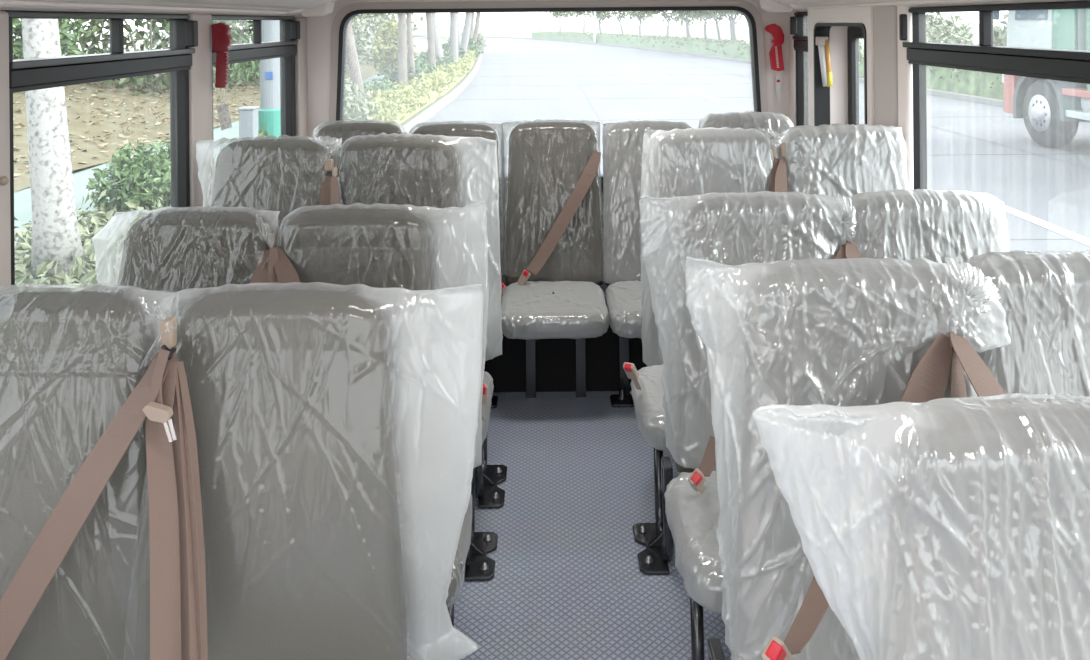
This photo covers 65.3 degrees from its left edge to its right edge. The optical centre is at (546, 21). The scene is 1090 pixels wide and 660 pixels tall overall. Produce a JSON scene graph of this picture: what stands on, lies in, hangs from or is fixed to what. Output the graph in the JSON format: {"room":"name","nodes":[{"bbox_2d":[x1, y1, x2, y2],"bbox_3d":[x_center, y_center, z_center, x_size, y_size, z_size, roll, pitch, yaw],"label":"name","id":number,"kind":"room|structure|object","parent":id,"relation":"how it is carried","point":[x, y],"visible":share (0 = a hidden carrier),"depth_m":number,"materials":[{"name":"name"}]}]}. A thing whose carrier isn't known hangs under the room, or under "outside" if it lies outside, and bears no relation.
{"room":"vehicle interior","nodes":[
{"label":"vehicle interior","id":0,"kind":"room"},
{"bbox_2d":[371,16,416,76],"bbox_3d":[-5.594,0.936,31.006,1.717,2.398,1.632,-1,0,0],"label":"shrub","id":1,"kind":"object","parent":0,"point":[388,60],"visible":0.56,"depth_m":30.66,"materials":[{"name":"green plant"}]},
{"bbox_2d":[13,24,1006,190],"bbox_3d":[0.020,2.270,170.000,300.000,0.240,460.000,-1,0,0],"label":"ground","id":2,"kind":"structure","parent":0,"point":[696,31],"depth_m":181.03,"materials":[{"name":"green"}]},
{"bbox_2d":[13,48,420,191],"bbox_3d":[-12.519,1.700,22.500,12.107,0.968,75.000,-1,0,0],"label":"slope","id":3,"kind":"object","parent":2,"relation":"on","point":[77,126],"visible":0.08,"depth_m":16.29,"materials":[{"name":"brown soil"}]},
{"bbox_2d":[12,19,91,59],"bbox_3d":[-11.210,0.482,17.756,2.578,3.268,3.319,-1,0,17],"label":"shrub","id":4,"kind":"object","parent":3,"relation":"on","point":[69,47],"visible":0.13,"depth_m":17.97,"materials":[{"name":"green plant"}]},
{"bbox_2d":[61,19,237,96],"bbox_3d":[-9.798,-0.141,21.007,3.830,4.568,4.914,-1,0,0],"label":"shrub","id":5,"kind":"object","parent":3,"relation":"on","point":[161,80],"visible":0.19,"depth_m":19.93,"materials":[{"name":"green plant"}]},
{"bbox_2d":[13,72,350,179],"bbox_3d":[-9.088,1.647,18.484,5.245,0.960,23.134,-1,0,0],"label":"fallen leaves","id":6,"kind":"object","parent":3,"relation":"on","point":[20,125],"visible":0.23,"depth_m":16.80,"materials":[{"name":"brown plant"}]},
{"bbox_2d":[142,20,259,88],"bbox_3d":[-9.454,-0.207,24.959,4.029,4.785,5.150,-1,0,0],"label":"shrub","id":7,"kind":"object","parent":3,"relation":"on","point":[254,68],"visible":0.15,"depth_m":24.13,"materials":[{"name":"green plant"}]},
{"bbox_2d":[229,20,259,76],"bbox_3d":[-9.263,-0.121,29.007,3.892,4.647,4.940,-1,0,13],"label":"shrub","id":8,"kind":"object","parent":3,"relation":"on","point":[235,22],"visible":0.02,"depth_m":27.31,"materials":[{"name":"green plant"}]},
{"bbox_2d":[345,13,376,72],"bbox_3d":[-9.055,-0.399,34.015,4.248,5.213,5.480,-1,0,15],"label":"shrub","id":9,"kind":"object","parent":3,"relation":"on","point":[358,36],"visible":0.09,"depth_m":34.43,"materials":[{"name":"green plant"}]},
{"bbox_2d":[346,13,397,63],"bbox_3d":[-9.400,-0.715,40.998,5.220,5.772,6.690,-1,0,0],"label":"shrub","id":10,"kind":"object","parent":3,"relation":"on","point":[381,18],"visible":0.14,"depth_m":40.28,"materials":[{"name":"green plant"}]},
{"bbox_2d":[353,13,423,54],"bbox_3d":[-10.634,-1.388,52.001,6.022,7.285,8.315,-1,0,0],"label":"shrub","id":11,"kind":"object","parent":3,"relation":"on","point":[421,18],"visible":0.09,"depth_m":52.21,"materials":[{"name":"green plant"}]},
{"bbox_2d":[14,35,447,242],"bbox_3d":[-18.435,2.196,72.500,27.242,0.001,185.000,-1,0,0],"label":"footpath","id":12,"kind":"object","parent":2,"relation":"on","point":[22,204],"visible":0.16,"depth_m":10.71,"materials":[{"name":"grey concrete"}]},
{"bbox_2d":[15,34,479,292],"bbox_3d":[-16.551,2.129,72.500,27.712,0.020,185.000,-1,0,0],"label":"verge","id":13,"kind":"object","parent":2,"relation":"on","point":[442,37],"visible":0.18,"depth_m":19.20,"materials":[{"name":"plant"}]},
{"bbox_2d":[21,19,86,289],"bbox_3d":[-3.828,-1.011,6.665,3.984,6.104,2.498,-1,0,18],"label":"tree","id":14,"kind":"object","parent":13,"relation":"on","point":[55,229],"visible":0.85,"depth_m":6.52,"materials":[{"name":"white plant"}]},
{"bbox_2d":[14,190,170,292],"bbox_3d":[-3.811,1.802,6.277,2.170,0.532,4.668,-1,0,0],"label":"bush","id":15,"kind":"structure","parent":13,"relation":"on","point":[22,250],"depth_m":6.66,"materials":[{"name":"green plant"}]},
{"bbox_2d":[85,138,215,218],"bbox_3d":[-4.144,1.632,8.999,1.315,0.850,1.318,-1,0,0],"label":"round bush","id":16,"kind":"object","parent":13,"relation":"on","point":[132,172],"visible":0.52,"depth_m":8.65,"materials":[{"name":"green plant"}]},
{"bbox_2d":[238,106,258,140],"bbox_3d":[-3.109,1.464,8.880,0.170,1.149,0.180,-1,0,0],"label":"utility box","id":17,"kind":"object","parent":13,"relation":"on","point":[248,115],"visible":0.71,"depth_m":8.80,"materials":[{"name":"grey"}]},
{"bbox_2d":[258,20,280,138],"bbox_3d":[-3.117,0.728,9.600,0.270,2.620,0.270,-1,0,0],"label":"column","id":18,"kind":"structure","parent":13,"relation":"on","point":[269,113],"depth_m":9.50,"materials":[{"name":"grey paint"}]},
{"bbox_2d":[346,20,364,94],"bbox_3d":[-4.179,-1.580,16.377,2.359,7.266,4.045,-1,0,38],"label":"tree","id":19,"kind":"object","parent":13,"relation":"on","point":[351,52],"visible":0.4,"depth_m":16.21,"materials":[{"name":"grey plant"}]},
{"bbox_2d":[344,77,379,122],"bbox_3d":[-3.616,1.433,13.573,1.786,1.289,2.615,-1,0,0],"label":"bush","id":20,"kind":"object","parent":13,"relation":"on","point":[361,103],"visible":0.14,"depth_m":13.47,"materials":[{"name":"green plant"}]},
{"bbox_2d":[363,79,397,95],"bbox_3d":[-3.738,1.666,18.781,1.118,0.827,1.582,-1,0,13],"label":"bush","id":21,"kind":"object","parent":13,"relation":"on","point":[387,84],"visible":0.23,"depth_m":18.62,"materials":[{"name":"green plant"}]},
{"bbox_2d":[398,13,407,83],"bbox_3d":[-3.644,-1.554,20.498,4.011,7.156,2.320,-1,0,-23],"label":"tree","id":22,"kind":"object","parent":13,"relation":"on","point":[402,39],"visible":0.64,"depth_m":20.42,"materials":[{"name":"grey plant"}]},
{"bbox_2d":[382,66,424,84],"bbox_3d":[-3.709,1.617,21.794,1.224,0.928,1.808,-1,0,0],"label":"bush","id":23,"kind":"object","parent":13,"relation":"on","point":[392,76],"visible":0.18,"depth_m":21.50,"materials":[{"name":"green plant"}]},
{"bbox_2d":[343,49,475,125],"bbox_3d":[-3.790,1.707,35.487,1.433,0.760,43.151,-1,0,-2],"label":"hedge","id":24,"kind":"object","parent":13,"relation":"on","point":[398,105],"visible":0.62,"depth_m":19.15,"materials":[{"name":"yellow plant"}]},
{"bbox_2d":[406,13,414,72],"bbox_3d":[-4.191,-1.319,22.520,2.930,6.702,2.851,-1,0,0],"label":"tree","id":25,"kind":"object","parent":13,"relation":"on","point":[411,61],"visible":0.49,"depth_m":22.44,"materials":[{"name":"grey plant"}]},
{"bbox_2d":[407,59,436,75],"bbox_3d":[-3.731,1.565,24.977,1.334,1.027,1.961,-1,0,0],"label":"bush","id":26,"kind":"object","parent":13,"relation":"on","point":[420,66],"visible":0.12,"depth_m":24.75,"materials":[{"name":"green plant"}]},
{"bbox_2d":[425,13,435,67],"bbox_3d":[-4.277,-1.577,25.431,3.213,7.214,2.838,-1,0,0],"label":"tree","id":27,"kind":"object","parent":13,"relation":"on","point":[429,19],"visible":0.55,"depth_m":25.41,"materials":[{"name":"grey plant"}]},
{"bbox_2d":[417,49,456,65],"bbox_3d":[-3.935,1.483,30.004,1.531,1.247,2.295,-1,0,13],"label":"bush","id":28,"kind":"object","parent":13,"relation":"on","point":[448,59],"visible":0.21,"depth_m":29.62,"materials":[{"name":"green plant"}]},
{"bbox_2d":[432,13,445,65],"bbox_3d":[-4.006,-1.351,29.691,3.954,6.835,2.454,-1,0,0],"label":"tree","id":29,"kind":"object","parent":13,"relation":"on","point":[438,47],"visible":0.35,"depth_m":29.37,"materials":[{"name":"grey plant"}]},
{"bbox_2d":[441,42,466,57],"bbox_3d":[-4.170,1.471,36.025,1.699,1.315,2.553,-1,0,0],"label":"bush","id":30,"kind":"object","parent":13,"relation":"on","point":[446,47],"visible":0.15,"depth_m":35.61,"materials":[{"name":"green plant"}]},
{"bbox_2d":[450,13,458,61],"bbox_3d":[-3.834,-1.493,31.426,2.584,7.035,3.023,-1,0,-39],"label":"tree","id":31,"kind":"object","parent":13,"relation":"on","point":[453,16],"visible":0.53,"depth_m":31.37,"materials":[{"name":"grey plant"}]},
{"bbox_2d":[444,36,481,58],"bbox_3d":[-4.420,1.365,44.017,2.035,1.515,2.911,-1,0,10],"label":"bush","id":32,"kind":"object","parent":13,"relation":"on","point":[472,44],"visible":0.16,"depth_m":43.75,"materials":[{"name":"green plant"}]},
{"bbox_2d":[459,13,471,56],"bbox_3d":[-3.612,-1.410,35.911,2.768,6.963,3.017,-1,0,21],"label":"tree","id":33,"kind":"object","parent":13,"relation":"on","point":[468,16],"visible":0.56,"depth_m":35.88,"materials":[{"name":"grey plant"}]},
{"bbox_2d":[473,12,479,41],"bbox_3d":[-3.884,-1.066,51.664,3.174,6.272,2.948,-1,0,0],"label":"tree","id":34,"kind":"object","parent":13,"relation":"on","point":[476,28],"visible":0.41,"depth_m":51.88,"materials":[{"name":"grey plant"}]},
{"bbox_2d":[546,12,572,31],"bbox_3d":[1.588,0.008,99.635,3.538,4.260,3.084,-1,0,0],"label":"tree","id":35,"kind":"object","parent":2,"relation":"on","point":[555,14],"visible":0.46,"depth_m":99.56,"materials":[{"name":"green plant"}]},
{"bbox_2d":[565,11,592,32],"bbox_3d":[4.029,-0.113,91.992,4.250,4.454,3.251,-1,0,0],"label":"tree","id":36,"kind":"object","parent":2,"relation":"on","point":[589,12],"visible":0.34,"depth_m":91.90,"materials":[{"name":"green plant"}]},
{"bbox_2d":[591,11,613,32],"bbox_3d":[5.482,-0.002,83.831,2.369,4.330,3.286,-1,0,0],"label":"tree","id":37,"kind":"object","parent":2,"relation":"on","point":[602,15],"visible":0.47,"depth_m":83.09,"materials":[{"name":"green plant"}]},
{"bbox_2d":[610,11,633,33],"bbox_3d":[6.688,-0.237,78.228,2.705,4.694,2.663,-1,0,-37],"label":"tree","id":38,"kind":"object","parent":2,"relation":"on","point":[623,14],"visible":0.29,"depth_m":77.92,"materials":[{"name":"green plant"}]},
{"bbox_2d":[626,11,656,35],"bbox_3d":[8.134,-0.079,72.174,2.353,4.395,3.514,-1,0,23],"label":"tree","id":39,"kind":"object","parent":2,"relation":"on","point":[636,13],"visible":0.44,"depth_m":71.82,"materials":[{"name":"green plant"}]},
{"bbox_2d":[639,11,682,35],"bbox_3d":[8.953,-0.200,66.434,3.779,4.600,2.655,-1,0,0],"label":"tree","id":40,"kind":"object","parent":2,"relation":"on","point":[649,13],"visible":0.31,"depth_m":66.28,"materials":[{"name":"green plant"}]},
{"bbox_2d":[672,11,701,37],"bbox_3d":[10.455,-0.032,61.281,2.866,4.229,2.593,-1,0,0],"label":"tree","id":41,"kind":"object","parent":2,"relation":"on","point":[674,14],"visible":0.13,"depth_m":61.02,"materials":[{"name":"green plant"}]},
{"bbox_2d":[678,11,702,38],"bbox_3d":[10.172,-0.130,59.143,3.923,4.466,2.519,-1,0,-30],"label":"tree","id":42,"kind":"object","parent":2,"relation":"on","point":[679,12],"visible":0.09,"depth_m":58.95,"materials":[{"name":"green plant"}]},
{"bbox_2d":[686,10,711,38],"bbox_3d":[10.265,-0.103,56.102,3.212,4.386,3.192,-1,0,0],"label":"tree","id":43,"kind":"object","parent":2,"relation":"on","point":[697,12],"visible":0.16,"depth_m":55.93,"materials":[{"name":"grey plant"}]},
{"bbox_2d":[690,10,735,38],"bbox_3d":[10.590,-0.175,53.918,2.939,4.446,3.713,-1,0,0],"label":"tree","id":44,"kind":"object","parent":2,"relation":"on","point":[713,14],"visible":0.36,"depth_m":53.92,"materials":[{"name":"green plant"}]},
{"bbox_2d":[447,35,1002,99],"bbox_3d":[-13.353,2.110,72.500,52.936,0.001,185.000,-1,0,0],"label":"verge","id":45,"kind":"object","parent":2,"relation":"on","point":[447,35],"visible":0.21,"depth_m":23.86,"materials":[{"name":"plant"}]},
{"bbox_2d":[532,31,1002,98],"bbox_3d":[5.439,1.499,55.956,14.726,1.084,96.146,-1,0,0],"label":"hedge","id":46,"kind":"object","parent":45,"relation":"on","point":[985,84],"visible":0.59,"depth_m":46.02,"materials":[{"name":"green plant"}]},
{"bbox_2d":[710,10,742,40],"bbox_3d":[10.676,-0.098,49.847,4.084,4.424,3.298,-1,0,40],"label":"tree","id":47,"kind":"object","parent":2,"relation":"on","point":[723,11],"visible":0.18,"depth_m":49.93,"materials":[{"name":"grey plant"}]},
{"bbox_2d":[407,38,1089,251],"bbox_3d":[-14.634,2.222,70.000,50.694,0.001,180.000,-1,0,0],"label":"road","id":48,"kind":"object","parent":2,"relation":"on","point":[1056,192],"visible":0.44,"depth_m":19.36,"materials":[{"name":"grey asphalt"}]},
{"bbox_2d":[399,34,482,136],"bbox_3d":[-14.465,2.160,70.000,23.852,0.160,180.000,-1,0,0],"label":"kerb","id":49,"kind":"object","parent":48,"relation":"on","point":[431,111],"visible":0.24,"depth_m":20.44,"materials":[{"name":"grey stone"}]},
{"bbox_2d":[419,35,1089,122],"bbox_3d":[-14.551,2.161,70.000,50.859,0.160,180.000,-1,0,0],"label":"kerb","id":50,"kind":"object","parent":48,"relation":"on","point":[976,99],"visible":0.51,"depth_m":40.87,"materials":[{"name":"grey concrete"}]},
{"bbox_2d":[430,52,1089,239],"bbox_3d":[3.412,2.055,30.969,13.455,0.004,58.207,-1,0,-2],"label":"joint","id":51,"kind":"object","parent":48,"relation":"on","point":[556,52],"visible":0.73,"depth_m":18.01,"materials":[{"name":"grey"}]},
{"bbox_2d":[631,63,1089,245],"bbox_3d":[4.621,2.042,22.500,0.945,0.001,39.000,-1,0,0],"label":"lane marking","id":52,"kind":"object","parent":48,"relation":"on","point":[1035,220],"visible":0.68,"depth_m":8.65,"materials":[{"name":"white paint"}]},
{"bbox_2d":[993,9,1089,146],"bbox_3d":[8.962,0.484,11.395,2.786,3.050,6.890,-1,0,0],"label":"truck","id":53,"kind":"object","parent":48,"relation":"on","point":[1052,111],"visible":0.76,"depth_m":13.51,"materials":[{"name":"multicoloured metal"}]},
{"bbox_2d":[926,12,975,44],"bbox_3d":[13.779,0.719,31.028,2.298,2.509,6.636,-1,0,0],"label":"shrub","id":54,"kind":"object","parent":2,"relation":"on","point":[936,27],"visible":0.2,"depth_m":29.30,"materials":[{"name":"green plant"}]},
{"bbox_2d":[977,13,1007,45],"bbox_3d":[14.042,0.713,23.978,2.371,2.535,6.582,-1,0,0],"label":"shrub","id":55,"kind":"object","parent":2,"relation":"on","point":[999,36],"visible":0.05,"depth_m":25.07,"materials":[{"name":"green plant"}]},
{"bbox_2d":[302,0,788,139],"bbox_3d":[0.096,0.669,4.850,3.100,1.840,0.100,-1,0,0],"label":"wall","id":56,"kind":"structure","parent":0,"point":[319,29],"depth_m":4.80,"materials":[{"name":"white plastic"}]},
{"bbox_2d":[329,0,767,123],"bbox_3d":[0.009,0.406,4.806,2.489,1.052,0.048,-1,0,0],"label":"window frame","id":57,"kind":"structure","parent":56,"relation":"attached to","point":[750,7],"depth_m":4.78,"materials":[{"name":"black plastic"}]},
{"bbox_2d":[336,6,760,180],"bbox_3d":[0.009,0.406,4.817,2.411,0.972,0.086,-1,0,0],"label":"window","id":58,"kind":"structure","parent":56,"relation":"in","point":[750,19],"depth_m":4.77,"materials":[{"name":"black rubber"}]},
{"bbox_2d":[467,180,647,391],"bbox_3d":[0.011,1.240,4.225,2.760,0.700,1.130,-1,0,0],"label":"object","id":59,"kind":"structure","parent":56,"relation":"attached to","point":[555,358],"depth_m":3.66,"materials":[{"name":"black plastic"}]},
{"bbox_2d":[764,24,783,100],"bbox_3d":[1.272,0.227,4.758,0.104,0.437,0.047,-1,0,0],"label":"hammer","id":60,"kind":"object","parent":56,"relation":"attached to","point":[776,56],"visible":1,"depth_m":4.74,"materials":[{"name":"red plastic"}]},
{"bbox_2d":[789,10,795,125],"bbox_3d":[1.377,0.748,4.750,0.020,1.660,0.100,-1,0,0],"label":"trim","id":61,"kind":"structure","parent":56,"relation":"attached to","point":[792,53],"depth_m":4.73,"materials":[{"name":"white plastic"}]},
{"bbox_2d":[406,391,730,659],"bbox_3d":[0.105,1.619,1.600,3.100,0.060,6.600,-1,0,0],"label":"floor","id":62,"kind":"structure","parent":0,"point":[568,583],"depth_m":2.54,"materials":[{"name":"plastic"}]},
{"bbox_2d":[0,283,176,659],"bbox_3d":[-0.988,1.067,1.400,0.600,1.061,0.850,-1,0,0],"label":"seat","id":63,"kind":"object","parent":62,"relation":"on","point":[76,367],"visible":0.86,"depth_m":1.63,"materials":[{"name":"grey plastic"}]},
{"bbox_2d":[92,206,279,349],"bbox_3d":[-1.033,1.072,2.144,0.592,1.053,0.824,-1,0,0],"label":"seat","id":64,"kind":"object","parent":62,"relation":"on","point":[171,251],"visible":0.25,"depth_m":2.44,"materials":[{"name":"grey"}]},
{"bbox_2d":[195,135,342,247],"bbox_3d":[-1.037,1.010,2.852,0.574,1.175,0.824,-1,0,0],"label":"seat","id":65,"kind":"object","parent":62,"relation":"on","point":[284,176],"visible":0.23,"depth_m":3.14,"materials":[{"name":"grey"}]},
{"bbox_2d":[135,282,482,659],"bbox_3d":[-0.482,1.066,1.398,0.710,1.055,0.844,-1,0,0],"label":"seat","id":66,"kind":"object","parent":62,"relation":"on","point":[271,527],"visible":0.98,"depth_m":1.63,"materials":[{"name":"grey"}]},
{"bbox_2d":[312,120,406,186],"bbox_3d":[-0.874,1.028,3.704,0.526,1.139,0.715,-1,0,0],"label":"seat","id":67,"kind":"object","parent":62,"relation":"on","point":[344,131],"visible":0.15,"depth_m":3.95,"materials":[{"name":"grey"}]},
{"bbox_2d":[268,201,488,659],"bbox_3d":[-0.488,1.062,2.148,0.676,1.063,0.818,-1,0,0],"label":"seat","id":68,"kind":"object","parent":62,"relation":"on","point":[329,249],"visible":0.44,"depth_m":2.39,"materials":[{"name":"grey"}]},
{"bbox_2d":[395,477,469,614],"bbox_3d":[-0.504,1.264,2.086,0.610,0.112,0.456,-1,0,0],"label":"cushion","id":69,"kind":"object","parent":68,"relation":"on","point":[428,501],"depth_m":2.08,"materials":[{"name":"plastic"}]},
{"bbox_2d":[331,132,506,580],"bbox_3d":[-0.489,1.005,2.845,0.696,1.177,0.852,-1,0,0],"label":"seat","id":70,"kind":"object","parent":62,"relation":"on","point":[387,172],"visible":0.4,"depth_m":3.11,"materials":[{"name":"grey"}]},
{"bbox_2d":[439,369,489,451],"bbox_3d":[-0.501,1.264,2.796,0.615,0.112,0.456,-1,0,0],"label":"cushion","id":71,"kind":"object","parent":70,"relation":"on","point":[450,411],"depth_m":2.73,"materials":[{"name":"plastic"}]},
{"bbox_2d":[408,121,505,408],"bbox_3d":[-0.436,1.029,3.702,0.504,1.130,0.720,-1,0,0],"label":"seat","id":72,"kind":"object","parent":62,"relation":"on","point":[475,162],"visible":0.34,"depth_m":3.87,"materials":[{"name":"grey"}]},
{"bbox_2d":[463,281,501,339],"bbox_3d":[-0.436,1.204,3.586,0.490,0.133,0.478,-1,0,0],"label":"cushion","id":73,"kind":"object","parent":72,"relation":"on","point":[473,332],"depth_m":3.43,"materials":[{"name":"grey plastic"}]},
{"bbox_2d":[495,119,609,397],"bbox_3d":[0.001,1.022,3.702,0.548,1.135,0.744,-1,0,0],"label":"seat","id":74,"kind":"object","parent":62,"relation":"on","point":[554,272],"visible":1,"depth_m":3.85,"materials":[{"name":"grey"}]},
{"bbox_2d":[499,281,609,339],"bbox_3d":[0.028,1.200,3.583,0.450,0.130,0.482,-1,0,0],"label":"cushion","id":75,"kind":"object","parent":74,"relation":"on","point":[530,310],"depth_m":3.41,"materials":[{"name":"grey plastic"}]},
{"bbox_2d":[601,119,691,406],"bbox_3d":[0.482,1.022,3.705,0.474,1.126,0.712,-1,0,0],"label":"seat","id":76,"kind":"object","parent":62,"relation":"on","point":[622,141],"visible":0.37,"depth_m":3.85,"materials":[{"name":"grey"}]},
{"bbox_2d":[605,280,641,337],"bbox_3d":[0.484,1.195,3.586,0.473,0.134,0.475,-1,0,0],"label":"cushion","id":77,"kind":"object","parent":76,"relation":"on","point":[622,297],"depth_m":3.45,"materials":[{"name":"grey plastic"}]},
{"bbox_2d":[623,127,783,574],"bbox_3d":[0.571,0.988,2.853,0.664,1.192,0.830,-1,0,0],"label":"seat","id":78,"kind":"object","parent":62,"relation":"on","point":[691,161],"visible":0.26,"depth_m":3.12,"materials":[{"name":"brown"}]},
{"bbox_2d":[630,364,669,452],"bbox_3d":[0.593,1.252,2.795,0.623,0.136,0.479,-1,0,0],"label":"cushion","id":79,"kind":"object","parent":78,"relation":"on","point":[648,394],"depth_m":2.70,"materials":[{"name":"grey plastic"}]},
{"bbox_2d":[698,111,793,157],"bbox_3d":[0.940,1.000,3.707,0.525,1.162,0.717,-1,0,0],"label":"seat","id":80,"kind":"object","parent":62,"relation":"on","point":[778,122],"visible":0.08,"depth_m":3.94,"materials":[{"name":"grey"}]},
{"bbox_2d":[639,191,856,659],"bbox_3d":[0.592,1.039,2.130,0.624,1.090,0.866,-1,0,0],"label":"seat","id":81,"kind":"object","parent":62,"relation":"on","point":[733,229],"visible":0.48,"depth_m":2.42,"materials":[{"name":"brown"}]},
{"bbox_2d":[664,471,722,613],"bbox_3d":[0.603,1.252,2.086,0.604,0.136,0.479,-1,0,0],"label":"cushion","id":82,"kind":"object","parent":81,"relation":"on","point":[692,516],"depth_m":2.01,"materials":[{"name":"grey plastic"}]},
{"bbox_2d":[774,123,908,196],"bbox_3d":[1.102,0.982,2.856,0.570,1.195,0.858,-1,0,0],"label":"seat","id":83,"kind":"object","parent":62,"relation":"on","point":[848,160],"visible":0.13,"depth_m":3.13,"materials":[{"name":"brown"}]},
{"bbox_2d":[685,257,1010,659],"bbox_3d":[0.592,1.028,1.395,0.634,1.111,0.814,-1,0,2],"label":"seat","id":84,"kind":"object","parent":62,"relation":"on","point":[848,332],"visible":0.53,"depth_m":1.66,"materials":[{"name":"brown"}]},
{"bbox_2d":[753,393,1089,659],"bbox_3d":[0.622,1.039,0.778,0.677,1.090,0.802,-1,0,0],"label":"seat","id":85,"kind":"object","parent":62,"relation":"on","point":[941,528],"visible":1,"depth_m":1.04,"materials":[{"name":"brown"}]},
{"bbox_2d":[845,189,1009,262],"bbox_3d":[1.103,1.035,2.148,0.552,1.088,0.844,-1,0,0],"label":"seat","id":86,"kind":"object","parent":62,"relation":"on","point":[901,224],"visible":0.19,"depth_m":2.43,"materials":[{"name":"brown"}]},
{"bbox_2d":[950,249,1089,397],"bbox_3d":[1.057,1.028,1.416,0.598,1.104,0.833,-1,0,0],"label":"seat","id":87,"kind":"object","parent":62,"relation":"on","point":[1044,298],"visible":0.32,"depth_m":1.69,"materials":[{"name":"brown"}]},
{"bbox_3d":[-1.397,0.683,1.550,0.046,1.840,6.500,-1,0,0],"label":"wall","id":88,"kind":"structure","parent":0,"visible":0},
{"bbox_2d":[0,11,10,293],"bbox_3d":[-1.355,0.787,2.047,0.035,1.630,0.175,-1,0,0],"label":"trim","id":89,"kind":"structure","parent":88,"relation":"attached to","point":[5,222],"depth_m":2.11,"materials":[{"name":"beige plastic"}]},
{"bbox_2d":[1,10,197,292],"bbox_3d":[-1.379,0.436,2.710,0.095,0.932,1.120,-1,0,0],"label":"window","id":90,"kind":"structure","parent":88,"relation":"in","point":[47,72],"depth_m":2.74,"materials":[{"name":"black metal"}]},
{"bbox_2d":[0,0,336,16],"bbox_3d":[-1.201,-0.135,1.460,0.520,0.208,6.320,-1,0,0],"label":"trim","id":91,"kind":"structure","parent":88,"relation":"attached to","point":[260,5],"depth_m":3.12,"materials":[{"name":"white plastic"}]},
{"bbox_2d":[188,13,212,211],"bbox_3d":[-1.359,0.785,3.342,0.028,1.635,0.195,-1,0,0],"label":"trim","id":92,"kind":"structure","parent":88,"relation":"attached to","point":[200,73],"depth_m":3.32,"materials":[{"name":"beige plastic"}]},
{"bbox_2d":[211,23,232,130],"bbox_3d":[-1.300,0.218,3.413,0.085,0.429,0.050,-1,0,0],"label":"hammer","id":93,"kind":"object","parent":88,"relation":"attached to","point":[222,40],"visible":1,"depth_m":3.40,"materials":[{"name":"red plastic"}]},
{"bbox_2d":[211,15,299,185],"bbox_3d":[-1.379,0.436,4.030,0.095,0.932,1.180,-1,0,0],"label":"window","id":94,"kind":"structure","parent":88,"relation":"in","point":[286,49],"depth_m":4.51,"materials":[{"name":"black metal"}]},
{"bbox_2d":[295,17,307,139],"bbox_3d":[-1.358,0.787,4.715,0.030,1.630,0.170,-1,0,0],"label":"trim","id":95,"kind":"structure","parent":88,"relation":"attached to","point":[301,73],"depth_m":4.68,"materials":[{"name":"beige plastic"}]},
{"bbox_2d":[300,2,333,16],"bbox_3d":[-1.238,-0.113,4.590,0.153,0.172,0.140,-1,0,0],"label":"trim","id":96,"kind":"structure","parent":88,"relation":"attached to","point":[324,9],"depth_m":4.52,"materials":[{"name":"white plastic"}]},
{"bbox_3d":[1.409,0.657,1.550,0.046,1.840,6.500,-1,0,0],"label":"wall","id":97,"kind":"structure","parent":0,"visible":0},
{"bbox_2d":[759,0,792,12],"bbox_3d":[1.235,-0.135,4.590,0.153,0.172,0.140,-1,0,0],"label":"trim","id":98,"kind":"structure","parent":97,"relation":"attached to","point":[767,5],"depth_m":4.52,"materials":[{"name":"white plastic"}]},
{"bbox_2d":[790,12,808,125],"bbox_3d":[1.386,0.411,4.545,0.095,0.932,0.290,-1,0,0],"label":"window","id":99,"kind":"structure","parent":97,"relation":"in","point":[798,23],"depth_m":4.66,"materials":[{"name":"black"}]},
{"bbox_2d":[813,23,866,125],"bbox_3d":[1.434,0.427,3.915,0.200,0.900,0.750,-1,0,0],"label":"window","id":100,"kind":"structure","parent":97,"relation":"in","point":[839,103],"depth_m":4.24,"materials":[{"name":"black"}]},
{"bbox_2d":[816,36,832,86],"bbox_3d":[1.369,0.195,4.202,0.075,0.247,0.042,-1,0,0],"label":"rod","id":101,"kind":"object","parent":100,"relation":"attached to","point":[823,44],"visible":1,"depth_m":4.19,"materials":[{"name":"beige plastic"}]},
{"bbox_2d":[808,6,873,125],"bbox_3d":[1.373,0.600,3.935,0.065,1.355,0.850,-1,0,0],"label":"trim","id":102,"kind":"structure","parent":97,"relation":"attached to","point":[864,15],"depth_m":3.79,"materials":[{"name":"white plastic"}]},
{"bbox_2d":[873,5,897,126],"bbox_3d":[1.369,0.728,3.410,0.035,1.700,0.220,-1,0,0],"label":"trim","id":103,"kind":"structure","parent":97,"relation":"attached to","point":[885,50],"depth_m":3.38,"materials":[{"name":"beige plastic"}]},
{"bbox_2d":[897,6,913,189],"bbox_3d":[1.373,0.738,3.250,0.028,1.680,0.090,-1,0,0],"label":"trim","id":104,"kind":"structure","parent":97,"relation":"attached to","point":[905,69],"depth_m":3.21,"materials":[{"name":"white plastic"}]},
{"bbox_2d":[772,0,1088,11],"bbox_3d":[1.199,-0.157,1.460,0.520,0.208,6.320,-1,0,0],"label":"trim","id":105,"kind":"structure","parent":97,"relation":"attached to","point":[807,3],"depth_m":3.24,"materials":[{"name":"white plastic"}]},
{"bbox_2d":[899,0,1089,189],"bbox_3d":[1.386,0.411,2.220,0.095,0.932,2.040,-1,0,0],"label":"window","id":106,"kind":"structure","parent":97,"relation":"in","point":[1067,65],"depth_m":2.69,"materials":[{"name":"black metal"}]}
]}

